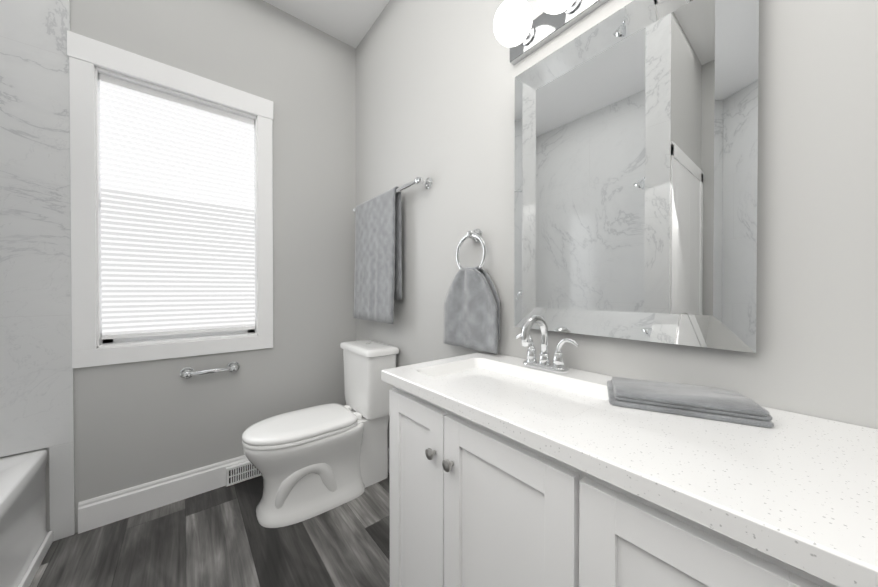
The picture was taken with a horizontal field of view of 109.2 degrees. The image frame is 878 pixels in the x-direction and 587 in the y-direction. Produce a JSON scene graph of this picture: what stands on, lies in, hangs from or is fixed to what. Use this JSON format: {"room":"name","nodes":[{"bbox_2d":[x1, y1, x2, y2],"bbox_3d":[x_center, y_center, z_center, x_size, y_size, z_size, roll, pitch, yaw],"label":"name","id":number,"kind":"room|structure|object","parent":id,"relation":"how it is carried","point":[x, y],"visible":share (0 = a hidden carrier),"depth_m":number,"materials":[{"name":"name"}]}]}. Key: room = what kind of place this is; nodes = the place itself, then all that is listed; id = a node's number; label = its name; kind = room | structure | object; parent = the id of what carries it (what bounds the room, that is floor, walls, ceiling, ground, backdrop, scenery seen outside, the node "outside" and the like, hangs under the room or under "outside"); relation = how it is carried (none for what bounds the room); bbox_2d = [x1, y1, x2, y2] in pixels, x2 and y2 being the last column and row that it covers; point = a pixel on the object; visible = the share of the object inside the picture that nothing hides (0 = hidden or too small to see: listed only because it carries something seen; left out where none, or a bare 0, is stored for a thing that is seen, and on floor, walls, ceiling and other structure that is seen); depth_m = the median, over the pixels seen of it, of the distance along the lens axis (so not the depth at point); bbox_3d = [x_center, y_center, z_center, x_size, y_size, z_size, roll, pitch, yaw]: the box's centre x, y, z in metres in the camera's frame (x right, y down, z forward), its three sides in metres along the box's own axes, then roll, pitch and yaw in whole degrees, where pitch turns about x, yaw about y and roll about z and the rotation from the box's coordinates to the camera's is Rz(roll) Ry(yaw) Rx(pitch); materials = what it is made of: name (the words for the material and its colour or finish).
{"room":"bathroom","nodes":[
{"label":"bathroom","id":0,"kind":"room"},
{"bbox_2d":[0,0,355,532],"bbox_3d":[-1.598,-0.360,1.753,2.310,3.030,0.200,0,1,-39],"label":"wall","id":1,"kind":"structure","parent":0,"point":[138,423],"depth_m":1.98,"materials":[{"name":"grey paint"}]},
{"bbox_2d":[18,531,52,586],"bbox_3d":[-1.332,1.135,0.871,0.014,0.055,1.496,0,1,-39],"label":"trim","id":2,"kind":"structure","parent":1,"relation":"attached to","point":[30,573],"depth_m":1.30,"materials":[{"name":"white wood"}]},
{"bbox_2d":[0,0,74,540],"bbox_3d":[-2.077,-0.355,1.223,0.838,3.030,0.014,0,1,-39],"label":"wall panel","id":3,"kind":"structure","parent":1,"relation":"attached to","point":[36,391],"depth_m":1.41,"materials":[{"name":"stone"}]},
{"bbox_2d":[78,455,248,533],"bbox_3d":[-1.189,1.081,1.959,1.430,0.145,0.016,0,1,-39],"label":"baseboard","id":4,"kind":"structure","parent":1,"relation":"attached to","point":[99,511],"depth_m":1.67,"materials":[{"name":"white wood"}]},
{"bbox_2d":[67,30,272,368],"bbox_3d":[-1.458,-0.443,1.807,0.875,1.596,0.152,0,1,-39],"label":"window","id":5,"kind":"structure","parent":1,"relation":"in","point":[171,198],"depth_m":1.73,"materials":[{"name":"white"}]},
{"bbox_2d":[179,361,239,378],"bbox_3d":[-1.321,0.449,1.811,0.288,0.068,0.068,0,1,-39],"label":"toilet paper holder","id":6,"kind":"object","parent":1,"relation":"attached to","point":[190,372],"visible":1,"depth_m":1.78,"materials":[{"name":"silver metal"}]},
{"bbox_2d":[226,461,260,486],"bbox_3d":[-1.171,1.098,1.947,0.262,0.105,0.024,0,1,-39],"label":"air vent","id":7,"kind":"object","parent":1,"relation":"attached to","point":[241,472],"visible":0.62,"depth_m":1.90,"materials":[{"name":"white metal"}]},
{"bbox_2d":[29,473,389,586],"bbox_3d":[-0.414,1.217,0.318,2.550,0.100,3.940,0,1,-39],"label":"floor","id":8,"kind":"structure","parent":0,"point":[220,537],"depth_m":1.42,"materials":[{"name":"grey wood"}]},
{"bbox_2d":[0,450,47,586],"bbox_3d":[-1.641,0.944,0.617,0.785,0.440,1.514,0,1,-39],"label":"bathtub","id":9,"kind":"object","parent":8,"relation":"on","point":[23,533],"visible":0.9,"depth_m":1.24,"materials":[{"name":"white ceramic"}]},
{"bbox_2d":[242,340,398,527],"bbox_3d":[-0.675,0.736,1.812,0.798,0.837,0.430,0,1,-39],"label":"toilet","id":10,"kind":"object","parent":8,"relation":"on","point":[310,462],"visible":0.98,"depth_m":1.70,"materials":[{"name":"white ceramic"}]},
{"bbox_2d":[381,379,864,586],"bbox_3d":[0.413,0.728,0.710,0.524,0.870,1.267,0,1,-39],"label":"bathroom vanity","id":11,"kind":"object","parent":8,"relation":"on","point":[507,471],"depth_m":0.63,"materials":[{"name":"white wood"}]},
{"bbox_2d":[381,351,877,586],"bbox_3d":[0.415,0.276,0.709,0.518,0.034,1.292,0,1,-39],"label":"countertop","id":12,"kind":"structure","parent":11,"relation":"on","point":[806,486],"depth_m":0.48,"materials":[{"name":"white stone"}]},
{"bbox_2d":[409,355,608,422],"bbox_3d":[0.205,0.309,0.939,0.320,0.104,0.540,0,1,-39],"label":"sink","id":13,"kind":"object","parent":12,"relation":"in","point":[555,395],"depth_m":0.96,"materials":[{"name":"white ceramic"}]},
{"bbox_2d":[515,315,579,372],"bbox_3d":[0.324,0.163,1.036,0.153,0.184,0.240,0,1,-39],"label":"faucet","id":14,"kind":"object","parent":12,"relation":"on","point":[546,364],"visible":1,"depth_m":1.03,"materials":[{"name":"silver metal"}]},
{"bbox_2d":[607,377,773,427],"bbox_3d":[0.562,0.243,0.744,0.280,0.029,0.197,0,1,27],"label":"folded towel","id":15,"kind":"object","parent":12,"relation":"on","point":[709,403],"visible":1,"depth_m":0.68,"materials":[{"name":"grey fabric"}]},
{"bbox_2d":[263,0,389,48],"bbox_3d":[-0.414,-1.913,0.293,2.550,0.100,3.940,0,1,-39],"label":"ceiling","id":16,"kind":"structure","parent":0,"point":[349,22],"depth_m":2.10,"materials":[{"name":"white paint"}]},
{"bbox_2d":[356,0,877,447],"bbox_3d":[0.526,-0.354,1.074,0.120,3.030,3.940,0,1,-39],"label":"wall","id":17,"kind":"structure","parent":0,"point":[435,90],"depth_m":0.80,"materials":[{"name":"grey paint"}]},
{"bbox_2d":[388,448,389,473],"bbox_3d":[0.504,1.089,1.006,0.016,0.145,3.604,0,1,-39],"label":"baseboard","id":18,"kind":"structure","parent":17,"relation":"attached to","point":[388,461],"depth_m":2.01,"materials":[{"name":"white wood"}]},
{"bbox_2d":[353,176,432,323],"bbox_3d":[-0.342,-0.227,1.954,0.115,0.802,0.844,0,1,-39],"label":"towel rail","id":19,"kind":"object","parent":17,"relation":"attached to","point":[378,263],"visible":1,"depth_m":1.91,"materials":[{"name":"grey fabric"}]},
{"bbox_2d":[444,229,499,353],"bbox_3d":[0.143,-0.026,1.383,0.088,0.534,0.332,0,1,-39],"label":"towel ring","id":20,"kind":"object","parent":17,"relation":"attached to","point":[472,311],"visible":1,"depth_m":1.34,"materials":[{"name":"grey fabric"}]},
{"bbox_2d":[493,0,608,65],"bbox_3d":[0.449,-0.962,0.922,0.185,0.133,0.698,0,1,-39],"label":"sconce","id":21,"kind":"object","parent":17,"relation":"attached to","point":[520,33],"visible":1,"depth_m":1.07,"materials":[{"name":"white glass"}]},
{"bbox_2d":[514,0,760,352],"bbox_3d":[0.516,-0.351,0.963,0.035,0.965,0.662,0,1,-39],"label":"mirror","id":22,"kind":"object","parent":17,"relation":"attached to","point":[637,157],"visible":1,"depth_m":0.88,"materials":[{"name":"clear glass"}]}
]}

